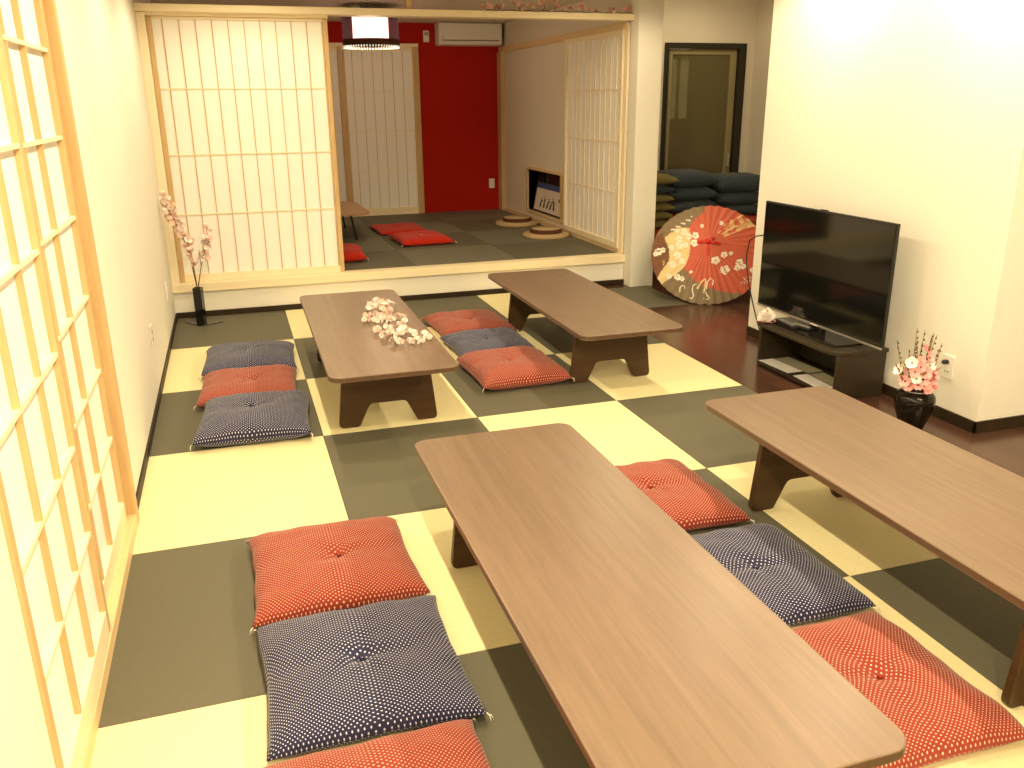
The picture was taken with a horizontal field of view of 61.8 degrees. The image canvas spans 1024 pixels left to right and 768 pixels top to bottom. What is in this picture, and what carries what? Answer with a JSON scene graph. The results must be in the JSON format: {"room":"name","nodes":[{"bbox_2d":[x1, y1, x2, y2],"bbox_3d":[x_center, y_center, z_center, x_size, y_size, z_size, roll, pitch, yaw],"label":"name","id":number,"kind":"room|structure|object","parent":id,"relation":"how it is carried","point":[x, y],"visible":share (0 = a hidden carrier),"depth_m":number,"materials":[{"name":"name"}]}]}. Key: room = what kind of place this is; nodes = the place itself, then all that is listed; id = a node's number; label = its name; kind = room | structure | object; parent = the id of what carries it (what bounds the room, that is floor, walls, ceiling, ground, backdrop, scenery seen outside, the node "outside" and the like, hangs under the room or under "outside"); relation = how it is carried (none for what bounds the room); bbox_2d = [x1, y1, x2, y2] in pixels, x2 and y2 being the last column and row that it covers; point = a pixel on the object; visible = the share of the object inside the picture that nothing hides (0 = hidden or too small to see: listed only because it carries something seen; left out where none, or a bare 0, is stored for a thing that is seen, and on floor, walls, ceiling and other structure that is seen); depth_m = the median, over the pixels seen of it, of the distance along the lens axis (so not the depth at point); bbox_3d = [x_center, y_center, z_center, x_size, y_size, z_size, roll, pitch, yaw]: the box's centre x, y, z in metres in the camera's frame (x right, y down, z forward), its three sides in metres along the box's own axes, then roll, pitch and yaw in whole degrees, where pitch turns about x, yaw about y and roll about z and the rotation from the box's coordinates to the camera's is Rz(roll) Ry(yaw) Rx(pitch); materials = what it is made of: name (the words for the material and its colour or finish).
{"room":"japanese tatami room","nodes":[
{"label":"japanese tatami room","id":0,"kind":"room"},
{"bbox_2d":[0,0,175,767],"bbox_3d":[-2.071,-1.041,4.379,0.172,2.540,12.250,-6,19,-17],"label":"wall","id":1,"kind":"structure","parent":0,"point":[100,42],"depth_m":3.94,"materials":[{"name":"paint"}]},
{"bbox_2d":[0,23,110,767],"bbox_3d":[-1.157,-0.058,2.010,0.024,1.990,0.790,-6,19,-17],"label":"shoji screen","id":2,"kind":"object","parent":1,"relation":"in","point":[45,513],"depth_m":2.13,"materials":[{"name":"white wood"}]},
{"bbox_2d":[0,0,127,604],"bbox_3d":[-1.444,-0.295,2.760,0.026,1.990,0.815,-6,19,-17],"label":"shoji screen","id":3,"kind":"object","parent":1,"relation":"in","point":[23,23],"depth_m":2.84,"materials":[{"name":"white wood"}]},
{"bbox_2d":[42,0,139,523],"bbox_3d":[-1.595,-0.406,3.148,0.134,2.060,0.045,-6,19,-17],"label":"trim","id":4,"kind":"structure","parent":1,"relation":"attached to","point":[49,6],"depth_m":3.11,"materials":[{"name":"brown wood"}]},
{"bbox_2d":[82,514,137,767],"bbox_3d":[-1.325,0.802,2.696,0.132,0.054,1.655,-6,19,-17],"label":"trim","id":5,"kind":"structure","parent":1,"relation":"attached to","point":[117,593],"depth_m":2.82,"materials":[{"name":"brown wood"}]},
{"bbox_2d":[149,324,153,346],"bbox_3d":[-2.057,-0.276,4.883,0.009,0.120,0.074,-6,19,-17],"label":"wall outlet","id":6,"kind":"object","parent":1,"relation":"attached to","point":[150,327],"visible":1,"depth_m":4.86,"materials":[{"name":"white plastic"}]},
{"bbox_2d":[136,313,177,508],"bbox_3d":[-2.104,0.000,5.141,0.010,0.045,3.630,-6,19,-17],"label":"baseboard","id":7,"kind":"structure","parent":1,"relation":"attached to","point":[157,405],"depth_m":4.49,"materials":[{"name":"wood"}]},
{"bbox_2d":[135,11,180,284],"bbox_3d":[-2.670,-1.738,6.465,0.062,1.978,0.115,-6,19,-17],"label":"trim","id":8,"kind":"structure","parent":1,"relation":"attached to","point":[140,18],"depth_m":6.37,"materials":[{"name":"brown wood"}]},
{"bbox_2d":[164,281,167,300],"bbox_3d":[-2.479,-0.666,6.138,0.012,0.132,0.081,-6,19,-17],"label":"wall switch","id":9,"kind":"object","parent":1,"relation":"attached to","point":[166,288],"visible":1,"depth_m":6.11,"materials":[{"name":"white plastic"}]},
{"bbox_2d":[144,12,327,18],"bbox_3d":[-2.038,-2.744,6.367,1.300,0.022,0.085,-6,19,-17],"label":"trim","id":10,"kind":"structure","parent":1,"relation":"attached to","point":[184,14],"depth_m":6.32,"materials":[{"name":"brown wood"}]},
{"bbox_2d":[145,16,344,281],"bbox_3d":[-2.031,-1.807,6.690,1.295,1.955,0.030,-6,19,-17],"label":"door","id":11,"kind":"structure","parent":1,"relation":"in","point":[245,105],"depth_m":6.67,"materials":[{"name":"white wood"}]},
{"bbox_2d":[133,3,634,21],"bbox_3d":[-0.849,-2.897,6.679,3.895,0.050,0.160,-6,19,-17],"label":"trim","id":12,"kind":"structure","parent":1,"relation":"attached to","point":[141,7],"depth_m":6.57,"materials":[{"name":"brown wood"}]},
{"bbox_2d":[480,0,630,13],"bbox_3d":[0.374,-3.098,6.997,1.326,0.113,0.076,-6,19,-17],"label":"flower garland","id":13,"kind":"object","parent":12,"relation":"on","point":[488,6],"visible":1,"depth_m":6.98,"materials":[{"name":"pink plant"}]},
{"bbox_2d":[405,0,411,8],"bbox_3d":[-0.811,-3.022,6.646,0.045,0.208,0.050,-6,19,-17],"label":"trim","id":14,"kind":"structure","parent":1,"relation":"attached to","point":[408,5],"depth_m":6.65,"materials":[{"name":"brown wood"}]},
{"bbox_2d":[150,0,583,23],"bbox_3d":[-1.566,-3.785,8.450,4.300,0.100,4.270,-6,19,-17],"label":"ceiling","id":15,"kind":"structure","parent":0,"point":[393,4],"depth_m":8.31,"materials":[{"name":"beige paint"}]},
{"bbox_2d":[343,4,399,49],"bbox_3d":[-1.394,-3.515,8.415,0.559,0.398,0.558,-6,19,-17],"label":"pendant lamp","id":16,"kind":"object","parent":15,"relation":"hanging from","point":[369,32],"visible":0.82,"depth_m":8.28,"materials":[{"name":"white"}]},
{"bbox_2d":[173,262,623,312],"bbox_3d":[-0.829,-0.853,7.357,3.895,0.163,0.038,-6,19,-17],"label":"step","id":17,"kind":"structure","parent":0,"point":[278,295],"depth_m":7.22,"materials":[{"name":"paint"}]},
{"bbox_2d":[172,253,624,293],"bbox_3d":[-0.836,-0.966,7.337,3.895,0.069,0.127,-6,19,-17],"label":"trim","id":18,"kind":"structure","parent":17,"relation":"attached to","point":[502,265],"depth_m":7.25,"materials":[{"name":"brown wood"}]},
{"bbox_2d":[177,279,623,317],"bbox_3d":[-0.821,-0.748,7.366,3.895,0.042,0.020,-6,19,-17],"label":"baseboard","id":19,"kind":"structure","parent":17,"relation":"attached to","point":[617,281],"depth_m":7.33,"materials":[{"name":"wood"}]},
{"bbox_2d":[327,21,500,212],"bbox_3d":[-1.990,-3.070,10.470,4.270,2.520,0.120,-6,19,-17],"label":"wall","id":20,"kind":"structure","parent":0,"point":[458,84],"depth_m":10.77,"materials":[{"name":"red paint"}]},
{"bbox_2d":[329,46,353,216],"bbox_3d":[-2.428,-2.994,10.261,0.940,1.985,0.030,-6,19,-17],"label":"door","id":21,"kind":"structure","parent":20,"relation":"in","point":[332,49],"depth_m":10.33,"materials":[{"name":"brown wood"}]},
{"bbox_2d":[329,43,424,212],"bbox_3d":[-2.049,-3.049,10.363,1.930,2.020,0.050,-6,19,-17],"label":"trim","id":22,"kind":"structure","parent":20,"relation":"attached to","point":[330,44],"depth_m":10.54,"materials":[{"name":"brown wood"}]},
{"bbox_2d":[337,46,421,216],"bbox_3d":[-1.605,-3.080,10.498,0.940,1.985,0.030,-6,19,-17],"label":"door","id":23,"kind":"structure","parent":20,"relation":"in","point":[381,85],"depth_m":10.49,"materials":[{"name":"white paper"}]},
{"bbox_2d":[423,30,428,41],"bbox_3d":[-1.040,-4.205,10.338,0.070,0.130,0.028,-6,19,-17],"label":"remote","id":24,"kind":"object","parent":20,"relation":"attached to","point":[425,32],"visible":1,"depth_m":10.32,"materials":[{"name":"white plastic"}]},
{"bbox_2d":[434,22,501,46],"bbox_3d":[-0.529,-4.246,10.390,0.790,0.252,0.220,-6,19,-17],"label":"air conditioner","id":25,"kind":"object","parent":20,"relation":"attached to","point":[446,34],"visible":1,"depth_m":10.30,"materials":[{"name":"white plastic"}]},
{"bbox_2d":[489,178,494,187],"bbox_3d":[-0.263,-2.614,11.134,0.074,0.120,0.009,-6,19,-17],"label":"wall outlet","id":26,"kind":"object","parent":20,"relation":"attached to","point":[491,181],"visible":1,"depth_m":11.13,"materials":[{"name":"white plastic"}]},
{"bbox_2d":[341,209,615,270],"bbox_3d":[-1.483,-1.443,9.097,4.140,0.245,3.740,-6,19,-17],"label":"floor","id":27,"kind":"structure","parent":0,"point":[476,233],"depth_m":8.55,"materials":[{"name":"grey wicker"}]},
{"bbox_2d":[340,201,368,239],"bbox_3d":[-2.069,-1.734,9.156,0.960,0.287,1.200,-6,19,-17],"label":"side table","id":28,"kind":"object","parent":27,"relation":"on","point":[348,208],"visible":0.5,"depth_m":8.99,"materials":[{"name":"brown wood"}]},
{"bbox_2d":[343,244,368,261],"bbox_3d":[-1.622,-1.200,7.813,0.577,0.105,0.664,-6,19,-15],"label":"floor cushion","id":29,"kind":"object","parent":27,"relation":"on","point":[352,252],"visible":0.39,"depth_m":7.62,"materials":[{"name":"red fabric"}]},
{"bbox_2d":[367,222,425,235],"bbox_3d":[-1.256,-1.727,9.466,0.569,0.058,0.736,-7,19,-18],"label":"floor cushion","id":30,"kind":"object","parent":27,"relation":"on","point":[382,229],"visible":0.88,"depth_m":9.33,"materials":[{"name":"red fabric"}]},
{"bbox_2d":[387,230,456,245],"bbox_3d":[-0.928,-1.492,8.703,0.567,0.087,0.648,-7,20,-20],"label":"floor cushion","id":31,"kind":"object","parent":27,"relation":"on","point":[428,237],"visible":1,"depth_m":8.51,"materials":[{"name":"red fabric"}]},
{"bbox_2d":[496,215,538,227],"bbox_3d":[0.059,-1.880,9.831,0.494,0.096,0.494,-6,19,-17],"label":"round cushion","id":32,"kind":"object","parent":27,"relation":"on","point":[513,221],"visible":1,"depth_m":9.69,"materials":[{"name":"wicker"}]},
{"bbox_2d":[522,226,569,239],"bbox_3d":[0.357,-1.593,8.954,0.494,0.096,0.494,-6,19,-17],"label":"round cushion","id":33,"kind":"object","parent":27,"relation":"on","point":[537,232],"visible":1,"depth_m":8.81,"materials":[{"name":"wicker"}]},
{"bbox_2d":[90,272,1023,767],"bbox_3d":[1.598,0.105,4.978,7.500,0.120,10.400,-6,19,-17],"label":"floor","id":34,"kind":"structure","parent":0,"point":[186,687],"depth_m":3.52,"materials":[{"name":"multicoloured wicker"}]},
{"bbox_2d":[185,287,222,325],"bbox_3d":[-2.402,-0.602,6.579,0.300,0.290,0.130,-1,18,-2],"label":"bud vase","id":35,"kind":"object","parent":34,"relation":"on","point":[198,295],"visible":1,"depth_m":6.55,"materials":[{"name":"ceramic"}]},
{"bbox_2d":[159,191,212,287],"bbox_3d":[-2.411,-0.942,6.442,0.347,0.990,0.171,-6,19,-17],"label":"blossom branches","id":36,"kind":"object","parent":35,"relation":"in","point":[179,229],"visible":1,"depth_m":6.38,"materials":[{"name":"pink plant"}]},
{"bbox_2d":[193,364,297,409],"bbox_3d":[-1.547,-0.002,5.031,0.597,0.107,0.579,-6,19,-15],"label":"floor cushion","id":37,"kind":"object","parent":34,"relation":"on","point":[276,377],"visible":0.8,"depth_m":4.94,"materials":[{"name":"red fabric"}]},
{"bbox_2d":[199,340,298,379],"bbox_3d":[-1.703,-0.179,5.549,0.605,0.122,0.607,-5,19,-14],"label":"floor cushion","id":38,"kind":"object","parent":34,"relation":"on","point":[259,352],"visible":0.8,"depth_m":5.41,"materials":[{"name":"blue fabric"}]},
{"bbox_2d":[190,390,313,450],"bbox_3d":[-1.349,0.162,4.487,0.603,0.136,0.654,-5,19,-14],"label":"floor cushion","id":39,"kind":"object","parent":34,"relation":"on","point":[267,416],"visible":1,"depth_m":4.29,"materials":[{"name":"blue fabric"}]},
{"bbox_2d":[245,516,432,633],"bbox_3d":[-0.640,0.637,3.064,0.610,0.115,0.630,-6,19,-17],"label":"floor cushion","id":40,"kind":"object","parent":34,"relation":"on","point":[302,571],"visible":0.93,"depth_m":2.92,"materials":[{"name":"red fabric"}]},
{"bbox_2d":[252,595,493,766],"bbox_3d":[-0.438,0.823,2.512,0.607,0.105,0.643,-7,19,-18],"label":"floor cushion","id":41,"kind":"object","parent":34,"relation":"on","point":[335,678],"visible":0.99,"depth_m":2.39,"materials":[{"name":"blue fabric"}]},
{"bbox_2d":[263,718,490,767],"bbox_3d":[-0.277,1.002,1.960,0.604,0.110,0.618,-7,19,-18],"label":"floor cushion","id":42,"kind":"object","parent":34,"relation":"on","point":[455,743],"visible":1,"depth_m":2.11,"materials":[{"name":"fabric"}]},
{"bbox_2d":[300,289,458,427],"bbox_3d":[-0.846,-0.164,5.066,0.640,0.380,1.940,-6,19,-16],"label":"table","id":43,"kind":"object","parent":34,"relation":"on","point":[369,368],"visible":0.99,"depth_m":4.52,"materials":[{"name":"brown wood"}]},
{"bbox_2d":[361,297,432,343],"bbox_3d":[-0.732,-0.375,5.019,0.282,0.056,1.114,-8,20,-20],"label":"blossom spray","id":44,"kind":"object","parent":43,"relation":"on","point":[377,316],"visible":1,"depth_m":4.94,"materials":[{"name":"white plant"}]},
{"bbox_2d":[420,309,518,335],"bbox_3d":[-0.328,-0.466,6.388,0.595,0.112,0.609,-7,19,-18],"label":"floor cushion","id":45,"kind":"object","parent":34,"relation":"on","point":[445,323],"visible":0.71,"depth_m":6.26,"materials":[{"name":"red fabric"}]},
{"bbox_2d":[440,327,534,356],"bbox_3d":[-0.156,-0.288,5.851,0.582,0.110,0.612,-7,19,-18],"label":"floor cushion","id":46,"kind":"object","parent":34,"relation":"on","point":[465,341],"visible":0.74,"depth_m":5.76,"materials":[{"name":"blue fabric"}]},
{"bbox_2d":[456,346,574,392],"bbox_3d":[-0.004,-0.118,5.294,0.585,0.134,0.648,-7,19,-18],"label":"floor cushion","id":47,"kind":"object","parent":34,"relation":"on","point":[512,367],"visible":1,"depth_m":5.10,"materials":[{"name":"red fabric"}]},
{"bbox_2d":[488,269,682,382],"bbox_3d":[0.404,-0.401,5.744,0.640,0.380,1.940,-6,19,-16],"label":"table","id":48,"kind":"object","parent":34,"relation":"on","point":[605,325],"visible":0.94,"depth_m":5.25,"materials":[{"name":"brown wood"}]},
{"bbox_2d":[415,423,905,767],"bbox_3d":[0.219,0.654,2.566,0.640,0.380,1.940,-6,19,-17],"label":"table","id":49,"kind":"object","parent":34,"relation":"on","point":[651,653],"visible":1,"depth_m":2.13,"materials":[{"name":"brown wood"}]},
{"bbox_2d":[615,459,754,530],"bbox_3d":[0.591,0.457,3.573,0.611,0.114,0.640,-6,19,-17],"label":"floor cushion","id":50,"kind":"object","parent":34,"relation":"on","point":[680,492],"visible":0.54,"depth_m":3.44,"materials":[{"name":"red fabric"}]},
{"bbox_2d":[651,205,755,304],"bbox_3d":[1.664,-1.101,7.273,0.838,0.762,0.759,-9,20,-24],"label":"parasol","id":51,"kind":"object","parent":34,"relation":"on","point":[699,255],"visible":0.98,"depth_m":7.16,"materials":[{"name":"red paper"}]},
{"bbox_2d":[690,523,880,626],"bbox_3d":[0.833,0.654,2.984,0.608,0.105,0.661,-6,19,-17],"label":"floor cushion","id":52,"kind":"object","parent":34,"relation":"on","point":[784,575],"visible":0.52,"depth_m":2.88,"materials":[{"name":"blue fabric"}]},
{"bbox_2d":[757,321,888,398],"bbox_3d":[1.832,-0.164,5.157,0.355,0.286,0.790,-6,19,-17],"label":"tv stand","id":53,"kind":"object","parent":34,"relation":"on","point":[857,371],"visible":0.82,"depth_m":4.88,"materials":[{"name":"brown wood"}]},
{"bbox_2d":[757,307,775,322],"bbox_3d":[1.603,-0.437,5.371,0.127,0.089,0.128,-6,19,-17],"label":"paper flower","id":54,"kind":"object","parent":53,"relation":"on","point":[766,316],"visible":1,"depth_m":5.37,"materials":[{"name":"white paper"}]},
{"bbox_2d":[759,358,800,372],"bbox_3d":[1.679,-0.116,5.358,0.105,0.002,0.300,-7,19,-19],"label":"paper sheet","id":55,"kind":"object","parent":53,"relation":"on","point":[777,364],"visible":1,"depth_m":5.35,"materials":[{"name":"paper"}]},
{"bbox_2d":[776,318,797,328],"bbox_3d":[1.694,-0.373,5.268,0.044,0.020,0.205,-4,19,-11],"label":"remote control","id":56,"kind":"object","parent":53,"relation":"on","point":[780,320],"visible":1,"depth_m":5.24,"materials":[{"name":"plastic"}]},
{"bbox_2d":[758,356,834,388],"bbox_3d":[1.833,-0.050,5.194,0.315,0.022,0.722,-6,19,-17],"label":"shelf","id":57,"kind":"object","parent":53,"relation":"attached to","point":[826,368],"depth_m":5.31,"materials":[{"name":"brown wood"}]},
{"bbox_2d":[775,357,821,372],"bbox_3d":[1.796,-0.121,5.369,0.110,0.002,0.330,-7,19,-19],"label":"paper sheet","id":58,"kind":"object","parent":53,"relation":"on","point":[792,362],"visible":1,"depth_m":5.35,"materials":[{"name":"paper"}]},
{"bbox_2d":[793,322,813,330],"bbox_3d":[1.761,-0.349,5.194,0.044,0.020,0.160,-10,20,-25],"label":"remote control","id":59,"kind":"object","parent":53,"relation":"on","point":[801,326],"visible":0.94,"depth_m":5.16,"materials":[{"name":"plastic"}]},
{"bbox_2d":[793,374,832,387],"bbox_3d":[1.778,-0.015,5.050,0.100,0.002,0.270,-5,19,-14],"label":"paper sheet","id":60,"kind":"object","parent":53,"relation":"on","point":[806,378],"visible":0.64,"depth_m":5.06,"materials":[{"name":"paper"}]},
{"bbox_2d":[810,373,833,385],"bbox_3d":[1.886,-0.024,5.072,0.100,0.002,0.270,-6,19,-15],"label":"paper sheet","id":61,"kind":"object","parent":53,"relation":"on","point":[824,377],"visible":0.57,"depth_m":5.12,"materials":[{"name":"paper"}]},
{"bbox_2d":[757,201,900,350],"bbox_3d":[1.810,-0.654,5.025,0.210,0.728,1.175,-6,19,-17],"label":"television","id":62,"kind":"object","parent":53,"relation":"on","point":[832,273],"visible":0.95,"depth_m":4.93,"materials":[{"name":"black plastic"}]},
{"bbox_2d":[746,235,762,330],"bbox_3d":[1.712,-0.632,5.772,0.138,0.791,0.505,-6,19,-17],"label":"power cord","id":63,"kind":"object","parent":62,"relation":"attached to","point":[757,235],"visible":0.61,"depth_m":5.92,"materials":[{"name":"plastic"}]},
{"bbox_2d":[705,386,1023,707],"bbox_3d":[1.421,0.506,2.976,0.640,0.380,1.940,-6,19,-17],"label":"table","id":64,"kind":"object","parent":34,"relation":"on","point":[966,509],"visible":1,"depth_m":2.98,"materials":[{"name":"brown wood"}]},
{"bbox_2d":[792,611,1023,767],"bbox_3d":[0.996,0.840,2.401,0.591,0.115,0.636,-6,19,-17],"label":"floor cushion","id":65,"kind":"object","parent":34,"relation":"on","point":[940,715],"visible":0.59,"depth_m":2.29,"materials":[{"name":"red fabric"}]},
{"bbox_2d":[894,387,935,429],"bbox_3d":[2.049,0.118,4.361,0.194,0.247,0.194,-6,19,-17],"label":"round vase","id":66,"kind":"object","parent":34,"relation":"on","point":[914,407],"visible":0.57,"depth_m":4.29,"materials":[{"name":"ceramic"}]},
{"bbox_2d":[893,328,942,393],"bbox_3d":[2.033,-0.103,4.276,0.205,0.344,0.250,14,24,38],"label":"flower arrangement","id":67,"kind":"object","parent":66,"relation":"on","point":[923,372],"visible":0.96,"depth_m":4.25,"materials":[{"name":"pink plant"}]},
{"bbox_3d":[1.282,-1.225,8.653,0.480,0.112,0.565,-6,19,-17],"label":"cushion","id":68,"kind":"object","parent":34,"relation":"on","visible":0},
{"bbox_3d":[1.283,-1.330,8.625,0.496,0.113,0.581,-6,19,-17],"label":"cushion","id":69,"kind":"object","parent":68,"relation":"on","visible":0},
{"bbox_3d":[1.276,-1.429,8.588,0.494,0.111,0.575,-6,19,-17],"label":"cushion","id":70,"kind":"object","parent":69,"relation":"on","visible":0},
{"bbox_2d":[654,228,660,238],"bbox_3d":[1.280,-1.532,8.557,0.484,0.110,0.567,-6,19,-17],"label":"cushion","id":71,"kind":"object","parent":70,"relation":"on","point":[656,231],"visible":0.03,"depth_m":8.35,"materials":[{"name":"red fabric"}]},
{"bbox_2d":[655,219,668,227],"bbox_3d":[1.283,-1.624,8.531,0.493,0.087,0.575,-6,19,-17],"label":"cushion","id":72,"kind":"object","parent":71,"relation":"on","point":[658,223],"visible":0.14,"depth_m":8.32,"materials":[{"name":"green fabric"}]},
{"bbox_2d":[655,211,673,219],"bbox_3d":[1.272,-1.698,8.497,0.480,0.086,0.576,-6,19,-17],"label":"cushion","id":73,"kind":"object","parent":72,"relation":"on","point":[659,215],"visible":0.13,"depth_m":8.31,"materials":[{"name":"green fabric"}]},
{"bbox_2d":[655,202,674,210],"bbox_3d":[1.287,-1.777,8.475,0.494,0.085,0.552,-6,19,-17],"label":"cushion","id":74,"kind":"object","parent":73,"relation":"on","point":[663,206],"visible":0.22,"depth_m":8.29,"materials":[{"name":"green fabric"}]},
{"bbox_2d":[656,194,675,202],"bbox_3d":[1.270,-1.857,8.445,0.481,0.092,0.570,-6,19,-17],"label":"cushion","id":75,"kind":"object","parent":74,"relation":"on","point":[660,198],"visible":0.14,"depth_m":8.26,"materials":[{"name":"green fabric"}]},
{"bbox_2d":[656,185,674,193],"bbox_3d":[1.269,-1.938,8.424,0.490,0.090,0.559,-6,19,-17],"label":"cushion","id":76,"kind":"object","parent":75,"relation":"on","point":[660,189],"visible":0.19,"depth_m":8.23,"materials":[{"name":"fabric"}]},
{"bbox_2d":[656,172,678,184],"bbox_3d":[1.280,-2.025,8.398,0.521,0.102,0.579,-6,19,-17],"label":"cushion","id":77,"kind":"object","parent":76,"relation":"on","point":[662,179],"visible":0.2,"depth_m":8.21,"materials":[{"name":"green fabric"}]},
{"bbox_3d":[1.740,-1.345,8.948,0.570,0.145,0.576,-6,19,-17],"label":"cushion","id":78,"kind":"object","parent":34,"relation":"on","visible":0},
{"bbox_3d":[1.753,-1.478,8.908,0.574,0.143,0.552,-6,19,-17],"label":"cushion","id":79,"kind":"object","parent":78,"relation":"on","visible":0},
{"bbox_3d":[1.722,-1.610,8.856,0.561,0.148,0.570,-6,19,-17],"label":"cushion","id":80,"kind":"object","parent":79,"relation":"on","visible":0},
{"bbox_3d":[1.734,-1.738,8.824,0.580,0.131,0.559,-6,19,-17],"label":"cushion","id":81,"kind":"object","parent":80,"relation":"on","visible":0},
{"bbox_2d":[665,199,718,212],"bbox_3d":[1.743,-1.854,8.787,0.581,0.124,0.579,-7,19,-18],"label":"cushion","id":82,"kind":"object","parent":81,"relation":"on","point":[680,206],"visible":0.35,"depth_m":8.55,"materials":[{"name":"fabric"}]},
{"bbox_2d":[664,186,717,200],"bbox_3d":[1.738,-1.973,8.745,0.545,0.136,0.570,-6,19,-16],"label":"cushion","id":83,"kind":"object","parent":82,"relation":"on","point":[701,192],"visible":0.47,"depth_m":8.52,"materials":[{"name":"fabric"}]},
{"bbox_2d":[657,168,717,186],"bbox_3d":[1.733,-2.104,8.699,0.556,0.154,0.556,-7,19,-18],"label":"cushion","id":84,"kind":"object","parent":83,"relation":"on","point":[687,177],"visible":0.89,"depth_m":8.49,"materials":[{"name":"fabric"}]},
{"bbox_3d":[2.285,-1.385,9.078,0.556,0.130,0.556,-6,19,-17],"label":"cushion","id":85,"kind":"object","parent":34,"relation":"on","visible":0},
{"bbox_3d":[2.286,-1.506,9.042,0.540,0.130,0.575,-6,19,-17],"label":"cushion","id":86,"kind":"object","parent":85,"relation":"on","visible":0},
{"bbox_3d":[2.271,-1.624,8.994,0.556,0.131,0.575,-6,19,-17],"label":"cushion","id":87,"kind":"object","parent":86,"relation":"on","visible":0},
{"bbox_2d":[742,214,756,225],"bbox_3d":[2.285,-1.743,8.965,0.548,0.124,0.572,-6,19,-17],"label":"cushion","id":88,"kind":"object","parent":87,"relation":"on","point":[753,217],"visible":0.07,"depth_m":8.77,"materials":[{"name":"red fabric"}]},
{"bbox_2d":[716,203,757,213],"bbox_3d":[2.284,-1.853,8.935,0.540,0.112,0.569,-7,19,-18],"label":"cushion","id":89,"kind":"object","parent":88,"relation":"on","point":[740,208],"visible":0.33,"depth_m":8.72,"materials":[{"name":"fabric"}]},
{"bbox_2d":[709,190,758,204],"bbox_3d":[2.281,-1.962,8.898,0.551,0.131,0.561,-6,19,-17],"label":"cushion","id":90,"kind":"object","parent":89,"relation":"on","point":[747,197],"visible":0.58,"depth_m":8.67,"materials":[{"name":"fabric"}]},
{"bbox_2d":[706,172,759,191],"bbox_3d":[2.306,-2.100,8.857,0.614,0.167,0.576,-5,19,-14],"label":"cushion","id":91,"kind":"object","parent":90,"relation":"on","point":[734,181],"visible":0.76,"depth_m":8.63,"materials":[{"name":"fabric"}]},
{"bbox_2d":[501,0,631,273],"bbox_3d":[0.535,-2.861,9.290,0.210,2.820,3.890,-6,19,-17],"label":"wall","id":92,"kind":"structure","parent":0,"point":[534,76],"depth_m":9.68,"materials":[{"name":"beige paint"}]},
{"bbox_2d":[497,52,505,209],"bbox_3d":[-0.133,-3.199,10.909,0.055,1.925,0.150,-6,19,-17],"label":"trim","id":93,"kind":"structure","parent":92,"relation":"attached to","point":[500,56],"depth_m":10.85,"materials":[{"name":"brown wood"}]},
{"bbox_2d":[526,166,562,222],"bbox_3d":[0.420,-2.177,9.740,0.152,0.530,1.170,-6,19,-17],"label":"window","id":94,"kind":"structure","parent":92,"relation":"in","point":[546,176],"depth_m":9.83,"materials":[{"name":"brown wood"}]},
{"bbox_2d":[533,181,559,217],"bbox_3d":[0.427,-2.111,9.764,0.076,0.331,0.930,-6,19,-17],"label":"framed picture","id":95,"kind":"object","parent":94,"relation":"on","point":[547,196],"visible":0.91,"depth_m":9.80,"materials":[{"name":"paper"}]},
{"bbox_2d":[498,22,624,52],"bbox_3d":[0.412,-3.619,8.997,0.035,0.065,3.674,-6,19,-17],"label":"trim","id":96,"kind":"structure","parent":92,"relation":"attached to","point":[617,26],"depth_m":8.66,"materials":[{"name":"brown wood"}]},
{"bbox_2d":[504,207,618,252],"bbox_3d":[0.454,-1.762,9.543,0.030,0.045,3.534,-6,19,-17],"label":"trim","id":97,"kind":"structure","parent":92,"relation":"attached to","point":[542,222],"depth_m":8.96,"materials":[{"name":"brown wood"}]},
{"bbox_2d":[563,29,624,247],"bbox_3d":[0.765,-2.359,8.266,0.030,1.885,1.380,-6,19,-17],"label":"door","id":98,"kind":"structure","parent":92,"relation":"in","point":[594,64],"depth_m":8.21,"materials":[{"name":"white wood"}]},
{"bbox_2d":[618,22,630,253],"bbox_3d":[0.999,-2.152,7.609,0.022,1.978,0.065,-6,19,-17],"label":"trim","id":99,"kind":"structure","parent":92,"relation":"attached to","point":[627,24],"depth_m":7.58,"materials":[{"name":"brown wood"}]},
{"bbox_2d":[623,0,663,286],"bbox_3d":[1.150,-2.107,7.512,0.225,2.505,0.150,-6,19,-17],"label":"pillar","id":100,"kind":"structure","parent":92,"relation":"attached to","point":[647,24],"depth_m":7.44,"materials":[{"name":"paint"}]},
{"bbox_2d":[657,0,757,171],"bbox_3d":[1.833,-2.782,9.043,2.100,2.840,0.120,-6,19,-17],"label":"wall","id":101,"kind":"structure","parent":0,"point":[685,21],"depth_m":8.78,"materials":[{"name":"beige paint"}]},
{"bbox_2d":[659,42,746,172],"bbox_3d":[1.996,-2.490,9.166,0.940,2.165,0.130,-6,19,-17],"label":"door","id":102,"kind":"structure","parent":101,"relation":"in","point":[703,83],"depth_m":9.01,"materials":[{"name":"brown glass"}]},
{"bbox_2d":[746,0,773,214],"bbox_3d":[3.189,-2.388,7.814,0.310,2.840,3.170,-6,19,-17],"label":"wall","id":103,"kind":"structure","parent":0,"point":[765,7],"depth_m":8.96,"materials":[{"name":"beige paint"}]},
{"bbox_2d":[748,0,1023,421],"bbox_3d":[3.082,-1.359,5.217,2.230,2.520,2.070,-6,19,-17],"label":"wall","id":104,"kind":"structure","parent":0,"point":[907,113],"depth_m":4.48,"materials":[{"name":"paint"}]},
{"bbox_2d":[746,326,1023,432],"bbox_3d":[3.089,-0.203,5.592,2.242,0.060,2.082,-6,19,-17],"label":"baseboard","id":105,"kind":"structure","parent":104,"relation":"attached to","point":[946,415],"depth_m":4.41,"materials":[{"name":"wood"}]},
{"bbox_2d":[940,353,954,379],"bbox_3d":[2.260,-0.088,4.459,0.038,0.126,0.078,-6,19,-17],"label":"wall outlet","id":106,"kind":"object","parent":104,"relation":"attached to","point":[948,361],"visible":0.99,"depth_m":4.45,"materials":[{"name":"white plastic"}]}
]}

